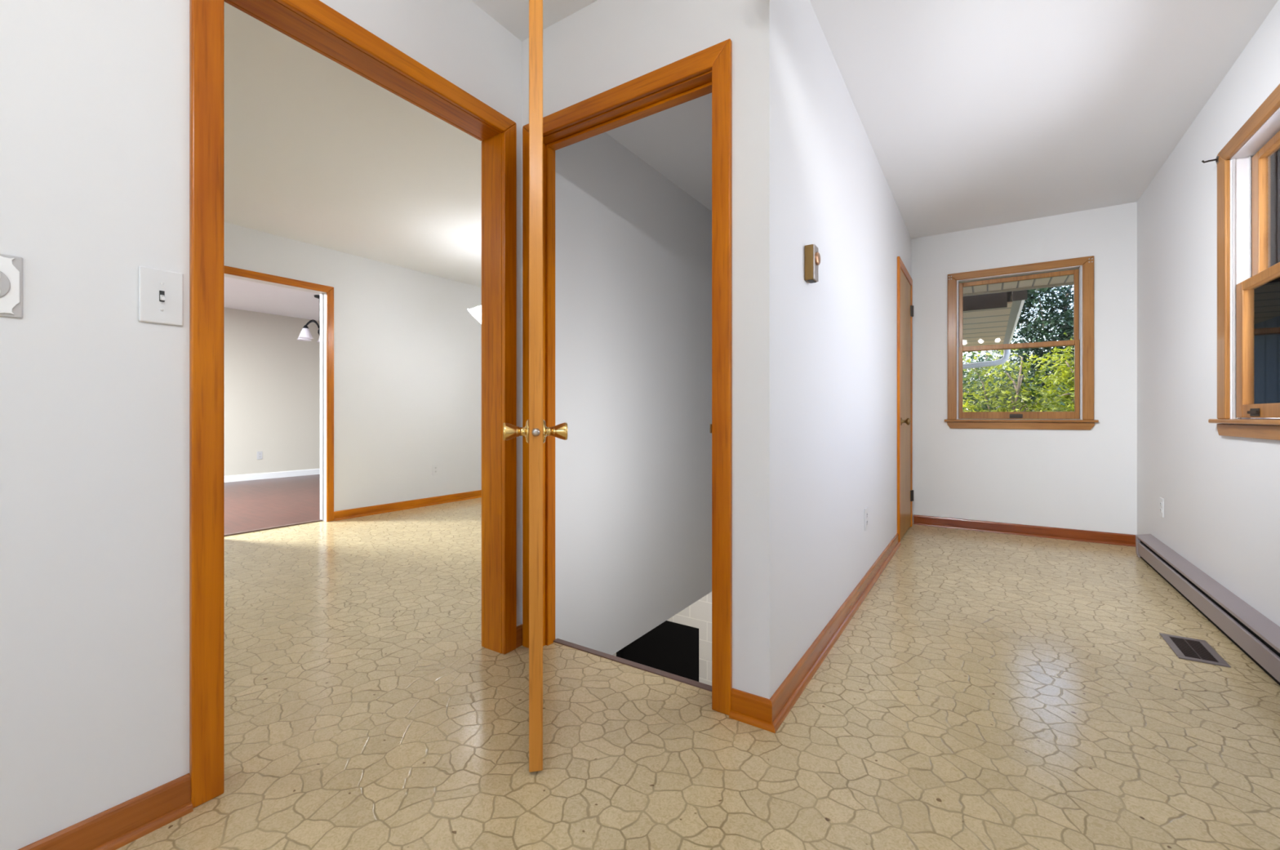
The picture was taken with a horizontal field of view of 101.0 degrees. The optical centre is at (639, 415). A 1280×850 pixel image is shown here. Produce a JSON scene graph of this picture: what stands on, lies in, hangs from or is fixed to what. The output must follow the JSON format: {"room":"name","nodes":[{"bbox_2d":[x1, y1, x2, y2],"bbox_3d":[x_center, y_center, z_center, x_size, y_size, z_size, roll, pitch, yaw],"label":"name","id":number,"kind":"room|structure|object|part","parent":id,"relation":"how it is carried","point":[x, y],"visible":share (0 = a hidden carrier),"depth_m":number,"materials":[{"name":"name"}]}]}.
{"room":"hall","nodes":[
{"label":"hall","id":0,"kind":"room"},
{"bbox_2d":[224,306,319,475],"bbox_3d":[-6.676,-0.184,6.047,0.100,2.780,7.374,0,0,33],"label":"wall","id":1,"kind":"structure","parent":0,"point":[272,377],"depth_m":7.79,"materials":[{"name":"beige paint"}]},
{"bbox_2d":[257,451,262,459],"bbox_3d":[-5.536,0.574,7.683,0.009,0.116,0.070,0,0,33],"label":"wall outlet","id":2,"kind":"object","parent":1,"relation":"attached to","point":[259,453],"visible":1,"depth_m":7.68,"materials":[{"name":"grey plastic"}]},
{"bbox_2d":[224,468,319,482],"bbox_3d":[-6.629,0.879,6.016,0.012,0.092,7.374,0,0,33],"label":"baseboard","id":3,"kind":"structure","parent":1,"relation":"attached to","point":[314,471],"depth_m":7.79,"materials":[{"name":"white paint"}]},
{"bbox_2d":[224,1,481,320],"bbox_3d":[-3.659,-1.615,4.064,7.321,0.289,7.574,0,0,33],"label":"ceiling","id":4,"kind":"structure","parent":0,"point":[317,153],"depth_m":3.14,"materials":[{"name":"white paint"}]},
{"bbox_2d":[297,294,319,342],"bbox_3d":[-4.015,-1.232,6.629,0.521,0.555,0.534,0,0,33],"label":"chandelier","id":5,"kind":"object","parent":4,"relation":"hanging from","point":[305,335],"visible":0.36,"depth_m":6.52,"materials":[{"name":"white glass"}]},
{"bbox_3d":[-4.224,-1.014,6.641,0.160,0.120,0.160,0,0,33],"label":"lamp shade","id":6,"kind":"part","parent":5,"relation":"part of","materials":[{"name":"white glass"}]},
{"bbox_3d":[-4.087,-1.014,6.453,0.160,0.120,0.160,0,0,33],"label":"lamp shade","id":7,"kind":"part","parent":5,"relation":"part of","materials":[{"name":"white glass"}]},
{"bbox_3d":[-4.059,-1.141,6.541,0.064,0.112,0.193,0,0,33],"label":"arm","id":8,"kind":"part","parent":5,"relation":"part of","materials":[{"name":"black metal"}]},
{"bbox_3d":[-4.027,-1.247,6.641,0.047,0.465,0.047,0,0,33],"label":"stem","id":9,"kind":"part","parent":5,"relation":"part of","materials":[{"name":"black metal"}]},
{"bbox_2d":[467,305,481,323],"bbox_3d":[-1.095,-1.120,4.501,0.597,0.702,0.596,0,0,44],"label":"chandelier","id":10,"kind":"object","parent":4,"relation":"hanging from","point":[476,312],"visible":0.06,"depth_m":4.44,"materials":[{"name":"white glass"}]},
{"bbox_2d":[224,222,481,511],"bbox_3d":[-3.318,-0.325,3.840,0.100,2.500,7.374,0,0,33],"label":"wall","id":11,"kind":"structure","parent":0,"point":[407,343],"depth_m":5.15,"materials":[{"name":"white paint"}]},
{"bbox_2d":[224,265,333,536],"bbox_3d":[-2.999,-0.106,4.309,0.118,2.063,0.913,0,0,33],"label":"door frame","id":12,"kind":"structure","parent":11,"relation":"attached to","point":[326,292],"depth_m":4.62,"materials":[{"name":"brown wood"}]},
{"bbox_3d":[-2.958,-1.109,4.281,0.018,0.058,0.909,0,0,33],"label":"head casing","id":13,"kind":"part","parent":12,"relation":"part of","materials":[{"name":"brown wood"}]},
{"bbox_3d":[-2.723,-0.105,4.639,0.018,2.062,0.058,0,0,33],"label":"casing","id":14,"kind":"part","parent":12,"relation":"part of","materials":[{"name":"brown wood"}]},
{"bbox_2d":[333,489,481,520],"bbox_3d":[-1.972,0.885,5.774,0.026,0.080,2.664,0,0,33],"label":"baseboard","id":15,"kind":"structure","parent":11,"relation":"attached to","point":[391,507],"depth_m":5.21,"materials":[{"name":"brown wood"}]},
{"bbox_2d":[432,463,438,475],"bbox_3d":[-2.143,0.564,5.530,0.009,0.116,0.070,0,0,33],"label":"wall outlet","id":16,"kind":"object","parent":11,"relation":"attached to","point":[435,467],"visible":1,"depth_m":5.53,"materials":[{"name":"white plastic"}]},
{"bbox_2d":[0,0,711,849],"bbox_3d":[-0.600,-0.184,2.054,0.100,2.780,7.374,0,0,33],"label":"wall","id":17,"kind":"structure","parent":0,"point":[95,94],"depth_m":1.19,"materials":[{"name":"white paint"}]},
{"bbox_2d":[0,253,22,318],"bbox_3d":[-1.230,-0.251,0.990,0.015,0.120,0.096,0,0,33],"label":"thermostat","id":18,"kind":"object","parent":17,"relation":"attached to","point":[11,266],"visible":1,"depth_m":1.02,"materials":[{"name":"grey plastic"}]},
{"bbox_2d":[17,773,193,849],"bbox_3d":[-1.814,0.885,0.090,0.026,0.080,2.758,0,0,33],"label":"baseboard","id":19,"kind":"structure","parent":17,"relation":"attached to","point":[121,824],"depth_m":1.15,"materials":[{"name":"brown wood"}]},
{"bbox_3d":[-1.809,0.916,0.087,0.014,0.018,2.758,0,0,33],"label":"shoe moulding","id":20,"kind":"part","parent":19,"relation":"part of","materials":[{"name":"brown wood"}]},
{"bbox_2d":[138,266,182,325],"bbox_3d":[-1.089,-0.273,1.202,0.018,0.124,0.078,0,0,33],"label":"light switch","id":21,"kind":"object","parent":17,"relation":"attached to","point":[160,291],"visible":1,"depth_m":1.20,"materials":[{"name":"white plastic"}]},
{"bbox_2d":[189,0,732,808],"bbox_3d":[-0.408,-0.110,1.525,1.036,2.111,1.184,0,0,33],"label":"door frame","id":22,"kind":"structure","parent":17,"relation":"attached to","point":[313,24],"depth_m":1.65,"materials":[{"name":"brown wood"}]},
{"bbox_3d":[-1.043,-0.119,1.272,0.018,2.089,0.064,0,0,33],"label":"casing","id":23,"kind":"part","parent":22,"relation":"part of","materials":[{"name":"brown wood"}]},
{"bbox_3d":[-0.877,-1.133,1.738,0.018,0.064,1.023,0,0,33],"label":"head casing","id":24,"kind":"part","parent":22,"relation":"part of","materials":[{"name":"brown wood"}]},
{"bbox_3d":[-0.779,-1.133,1.674,0.018,0.064,1.023,0,0,33],"label":"head casing","id":25,"kind":"part","parent":22,"relation":"part of","materials":[{"name":"brown wood"}]},
{"bbox_3d":[-0.613,-0.119,2.140,0.018,2.089,0.064,0,0,33],"label":"casing","id":26,"kind":"part","parent":22,"relation":"part of","materials":[{"name":"brown wood"}]},
{"bbox_3d":[-0.515,-0.119,2.076,0.018,2.089,0.064,0,0,33],"label":"casing","id":27,"kind":"part","parent":22,"relation":"part of","materials":[{"name":"brown wood"}]},
{"bbox_3d":[-0.442,-0.119,2.109,0.063,2.089,0.018,0,0,33],"label":"casing","id":28,"kind":"part","parent":22,"relation":"part of","materials":[{"name":"brown wood"}]},
{"bbox_3d":[-0.093,-1.133,1.880,0.895,0.066,0.018,0,0,33],"label":"head casing","id":29,"kind":"part","parent":22,"relation":"part of","materials":[{"name":"brown wood"}]},
{"bbox_3d":[0.256,-0.119,1.650,0.063,2.089,0.018,0,0,33],"label":"casing","id":30,"kind":"part","parent":22,"relation":"part of","materials":[{"name":"brown wood"}]},
{"bbox_2d":[516,623,522,647],"bbox_3d":[-0.487,0.885,2.123,0.012,0.080,0.045,0,0,33],"label":"baseboard","id":31,"kind":"structure","parent":17,"relation":"attached to","point":[519,628],"depth_m":2.12,"materials":[{"name":"brown wood"}]},
{"bbox_2d":[502,0,567,772],"bbox_3d":[-0.343,-0.086,1.721,0.169,2.000,0.768,0,0,-12],"label":"door","id":32,"kind":"structure","parent":17,"relation":"in","point":[535,431],"depth_m":1.36,"materials":[{"name":"brown wood"}]},
{"bbox_2d":[521,0,780,698],"bbox_3d":[-0.019,-0.325,1.902,1.037,2.500,0.100,0,0,33],"label":"wall","id":33,"kind":"structure","parent":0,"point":[602,46],"depth_m":1.62,"materials":[{"name":"white paint"}]},
{"bbox_2d":[728,688,775,733],"bbox_3d":[0.341,0.885,1.590,0.145,0.080,0.026,0,0,33],"label":"baseboard","id":34,"kind":"structure","parent":33,"relation":"attached to","point":[755,710],"depth_m":1.59,"materials":[{"name":"brown wood"}]},
{"bbox_3d":[0.338,0.916,1.585,0.145,0.018,0.014,0,0,33],"label":"shoe moulding","id":35,"kind":"part","parent":34,"relation":"part of","materials":[{"name":"brown wood"}]},
{"bbox_2d":[605,93,711,211],"bbox_3d":[0.645,-1.463,3.004,0.937,0.118,2.471,0,0,33],"label":"ceiling","id":36,"kind":"structure","parent":0,"point":[676,141],"depth_m":2.71,"materials":[{"name":"white paint"}]},
{"bbox_2d":[612,591,711,685],"bbox_3d":[1.043,2.365,5.327,5.892,2.320,0.090,0,0,33],"label":"wall","id":37,"kind":"structure","parent":0,"point":[698,615],"depth_m":5.53,"materials":[{"name":"paint"}]},
{"bbox_2d":[616,620,698,681],"bbox_3d":[0.197,2.881,5.881,1.070,1.290,0.095,0,0,33],"label":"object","id":38,"kind":"structure","parent":37,"relation":"in","point":[672,647],"depth_m":5.79,"materials":[{"name":"black"}]},
{"bbox_2d":[116,474,1279,849],"bbox_3d":[-2.543,1.065,3.331,9.992,0.282,7.574,0,0,33],"label":"floor","id":39,"kind":"structure","parent":0,"point":[988,691],"depth_m":1.60,"materials":[{"name":"tile"}]},
{"bbox_2d":[1159,632,1231,667],"bbox_3d":[2.188,0.923,2.090,0.138,0.005,0.272,0,0,33],"label":"floor vent","id":40,"kind":"object","parent":39,"relation":"in","point":[1185,648],"visible":1,"depth_m":2.08,"materials":[{"name":"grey metal"}]},
{"bbox_2d":[780,0,911,684],"bbox_3d":[1.346,-0.325,3.126,0.100,2.500,3.445,0,0,33],"label":"wall","id":41,"kind":"structure","parent":0,"point":[838,331],"depth_m":2.18,"materials":[{"name":"white paint"}]},
{"bbox_2d":[804,244,820,283],"bbox_3d":[0.618,-0.544,1.887,0.044,0.126,0.056,0,0,33],"label":"thermostat","id":42,"kind":"object","parent":41,"relation":"attached to","point":[812,256],"visible":1,"depth_m":1.87,"materials":[{"name":"gold metal"}]},
{"bbox_3d":[0.627,-0.544,1.881,0.004,0.122,0.054,0,0,33],"label":"plate","id":43,"kind":"part","parent":42,"relation":"part of","materials":[{"name":"beige"}]},
{"bbox_2d":[769,533,901,732],"bbox_3d":[1.125,0.885,2.674,0.026,0.080,2.699,0,0,33],"label":"baseboard","id":44,"kind":"structure","parent":41,"relation":"attached to","point":[789,691],"depth_m":2.04,"materials":[{"name":"brown wood"}]},
{"bbox_2d":[864,506,867,530],"bbox_3d":[1.209,0.548,2.819,0.009,0.116,0.070,0,0,33],"label":"wall outlet","id":45,"kind":"object","parent":41,"relation":"attached to","point":[866,508],"visible":1,"depth_m":2.80,"materials":[{"name":"white plastic"}]},
{"bbox_2d":[897,256,912,542],"bbox_3d":[2.035,-0.113,4.159,0.118,2.077,0.783,0,0,33],"label":"door frame","id":46,"kind":"structure","parent":41,"relation":"attached to","point":[900,264],"depth_m":3.81,"materials":[{"name":"brown wood"}]},
{"bbox_3d":[1.879,-0.112,3.829,0.018,2.075,0.060,0,0,33],"label":"casing","id":47,"kind":"part","parent":46,"relation":"part of","materials":[{"name":"brown wood"}]},
{"bbox_3d":[2.077,-1.121,4.131,0.018,0.062,0.780,0,0,33],"label":"head casing","id":48,"kind":"part","parent":46,"relation":"part of","materials":[{"name":"brown wood"}]},
{"bbox_3d":[2.276,-0.112,4.434,0.018,2.075,0.060,0,0,33],"label":"casing","id":49,"kind":"part","parent":46,"relation":"part of","materials":[{"name":"brown wood"}]},
{"bbox_2d":[900,268,913,539],"bbox_3d":[2.101,-0.086,4.136,0.096,2.000,0.690,0,0,33],"label":"door","id":50,"kind":"structure","parent":41,"relation":"in","point":[906,308],"depth_m":4.13,"materials":[{"name":"brown wood"}]},
{"bbox_2d":[471,0,1278,239],"bbox_3d":[0.516,-1.647,1.320,2.671,0.250,7.574,0,0,33],"label":"ceiling","id":51,"kind":"structure","parent":0,"point":[972,113],"depth_m":2.45,"materials":[{"name":"white paint"}]},
{"bbox_2d":[911,201,1137,534],"bbox_3d":[-0.476,-0.184,6.474,9.992,2.780,0.150,0,0,33],"label":"wall","id":52,"kind":"structure","parent":0,"point":[1079,479],"depth_m":4.05,"materials":[{"name":"white paint"}]},
{"bbox_2d":[963,275,1073,296],"bbox_3d":[-0.037,-1.247,6.681,10.600,0.255,0.674,0,0,33],"label":"roof eave","id":53,"kind":"object","parent":52,"relation":"attached to","point":[1067,280],"depth_m":4.61,"materials":[{"name":"beige wood"}]},
{"bbox_2d":[944,255,1098,430],"bbox_3d":[2.978,-0.536,4.181,0.975,1.278,0.190,0,0,33],"label":"window","id":54,"kind":"structure","parent":52,"relation":"in","point":[1082,268],"depth_m":4.08,"materials":[{"name":"brown wood"}]},
{"bbox_3d":[2.581,-0.573,4.365,0.066,1.202,0.018,0,0,33],"label":"casing","id":55,"kind":"part","parent":54,"relation":"part of","materials":[{"name":"brown wood"}]},
{"bbox_3d":[2.985,-0.819,4.191,0.773,0.573,0.032,0,0,33],"label":"sash","id":56,"kind":"part","parent":54,"relation":"part of","materials":[{"name":"brown wood"}]},
{"bbox_3d":[2.963,-0.274,4.158,0.773,0.593,0.032,0,0,33],"label":"sash","id":57,"kind":"part","parent":54,"relation":"part of","materials":[{"name":"brown wood"}]},
{"bbox_3d":[2.942,-1.147,4.127,0.925,0.058,0.018,0,0,33],"label":"head casing","id":58,"kind":"part","parent":54,"relation":"part of","materials":[{"name":"brown wood"}]},
{"bbox_3d":[2.945,0.038,4.130,0.975,0.019,0.070,0,0,33],"label":"sill","id":59,"kind":"part","parent":54,"relation":"part of","materials":[{"name":"brown wood"}]},
{"bbox_3d":[3.304,-0.573,3.890,0.066,1.202,0.018,0,0,33],"label":"casing","id":60,"kind":"part","parent":54,"relation":"part of","materials":[{"name":"brown wood"}]},
{"bbox_2d":[913,514,1135,546],"bbox_3d":[2.933,0.885,4.128,1.416,0.080,0.026,0,0,33],"label":"baseboard","id":61,"kind":"structure","parent":52,"relation":"attached to","point":[1128,540],"depth_m":4.08,"materials":[{"name":"brown wood"}]},
{"bbox_2d":[1137,0,1279,626],"bbox_3d":[1.542,-0.184,0.586,0.150,2.780,7.474,0,0,33],"label":"wall","id":62,"kind":"structure","parent":0,"point":[1220,494],"depth_m":2.66,"materials":[{"name":"white paint"}]},
{"bbox_2d":[1160,497,1164,517],"bbox_3d":[3.171,0.555,3.209,0.009,0.116,0.070,0,0,33],"label":"wall outlet","id":63,"kind":"object","parent":62,"relation":"attached to","point":[1162,500],"visible":1,"depth_m":3.19,"materials":[{"name":"white plastic"}]},
{"bbox_2d":[1135,533,1279,684],"bbox_3d":[2.060,0.846,1.579,0.072,0.156,4.502,0,0,33],"label":"baseboard heater","id":64,"kind":"object","parent":62,"relation":"attached to","point":[1257,636],"visible":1,"depth_m":2.27,"materials":[{"name":"grey metal"}]},
{"bbox_2d":[1201,83,1279,439],"bbox_3d":[2.281,-0.551,1.773,0.219,1.278,1.473,0,0,33],"label":"window","id":65,"kind":"structure","parent":62,"relation":"in","point":[1248,165],"depth_m":2.22,"materials":[{"name":"brown wood"}]},
{"bbox_3d":[2.605,-0.588,2.356,0.018,1.202,0.100,0,0,33],"label":"casing","id":66,"kind":"part","parent":65,"relation":"part of","materials":[{"name":"brown wood"}]},
{"bbox_3d":[2.243,0.023,1.798,0.070,0.019,1.473,0,0,33],"label":"sill","id":67,"kind":"part","parent":65,"relation":"part of","materials":[{"name":"brown wood"}]},
{"bbox_3d":[2.240,-1.157,1.800,0.018,0.068,1.423,0,0,33],"label":"head casing","id":68,"kind":"part","parent":65,"relation":"part of","materials":[{"name":"brown wood"}]},
{"bbox_3d":[2.271,-0.281,1.780,0.032,0.578,1.203,0,0,33],"label":"sash","id":69,"kind":"part","parent":65,"relation":"part of","materials":[{"name":"brown wood"}]},
{"bbox_3d":[2.271,-0.290,1.780,0.004,0.488,1.071,0,0,33],"label":"glass pane","id":70,"kind":"part","parent":65,"relation":"part of","materials":[{"name":"clear glass"}]},
{"bbox_3d":[2.309,-0.822,1.755,0.032,0.578,1.203,0,0,33],"label":"sash","id":71,"kind":"part","parent":65,"relation":"part of","materials":[{"name":"brown wood"}]},
{"bbox_3d":[2.309,-0.824,1.755,0.004,0.510,1.071,0,0,33],"label":"glass pane","id":72,"kind":"part","parent":65,"relation":"part of","materials":[{"name":"clear glass"}]},
{"label":"outside","id":73,"kind":"structure","parent":0,"visible":0},
{"bbox_3d":[9.623,1.575,12.822,30.000,0.200,48.000,0,0,33],"label":"ground","id":74,"kind":"structure","parent":73,"visible":0},
{"bbox_2d":[962,289,1027,368],"bbox_3d":[3.168,0.136,7.271,3.310,2.780,3.688,0,0,33],"label":"house wing","id":75,"kind":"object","parent":74,"relation":"on","point":[993,318],"visible":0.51,"depth_m":5.81,"materials":[{"name":"grey"}]},
{"bbox_2d":[962,349,1038,411],"bbox_3d":[7.897,-0.099,13.959,4.439,3.554,2.979,0,0,33],"label":"tree","id":76,"kind":"object","parent":74,"relation":"on","point":[974,353],"visible":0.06,"depth_m":13.26,"materials":[{"name":"green plant"}]},
{"bbox_2d":[962,350,1057,410],"bbox_3d":[13.651,-0.446,20.346,7.846,4.843,3.942,0,0,33],"label":"tree","id":77,"kind":"object","parent":74,"relation":"on","point":[985,356],"visible":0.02,"depth_m":20.25,"materials":[{"name":"green plant"}]},
{"bbox_2d":[962,348,1074,412],"bbox_3d":[6.568,0.134,9.576,3.845,3.133,2.253,0,0,26],"label":"bush","id":78,"kind":"object","parent":74,"relation":"on","point":[1015,403],"visible":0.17,"depth_m":9.38,"materials":[{"name":"green plant"}]},
{"bbox_2d":[973,284,1074,411],"bbox_3d":[11.716,-1.542,14.522,5.466,6.039,3.684,0,0,27],"label":"tree","id":79,"kind":"object","parent":74,"relation":"on","point":[1066,315],"visible":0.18,"depth_m":14.44,"materials":[{"name":"green plant"}]},
{"bbox_2d":[1013,332,1074,411],"bbox_3d":[8.883,-0.192,10.698,2.351,3.346,2.221,0,0,33],"label":"tree","id":80,"kind":"object","parent":74,"relation":"on","point":[1066,371],"visible":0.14,"depth_m":10.76,"materials":[{"name":"green plant"}]}
]}

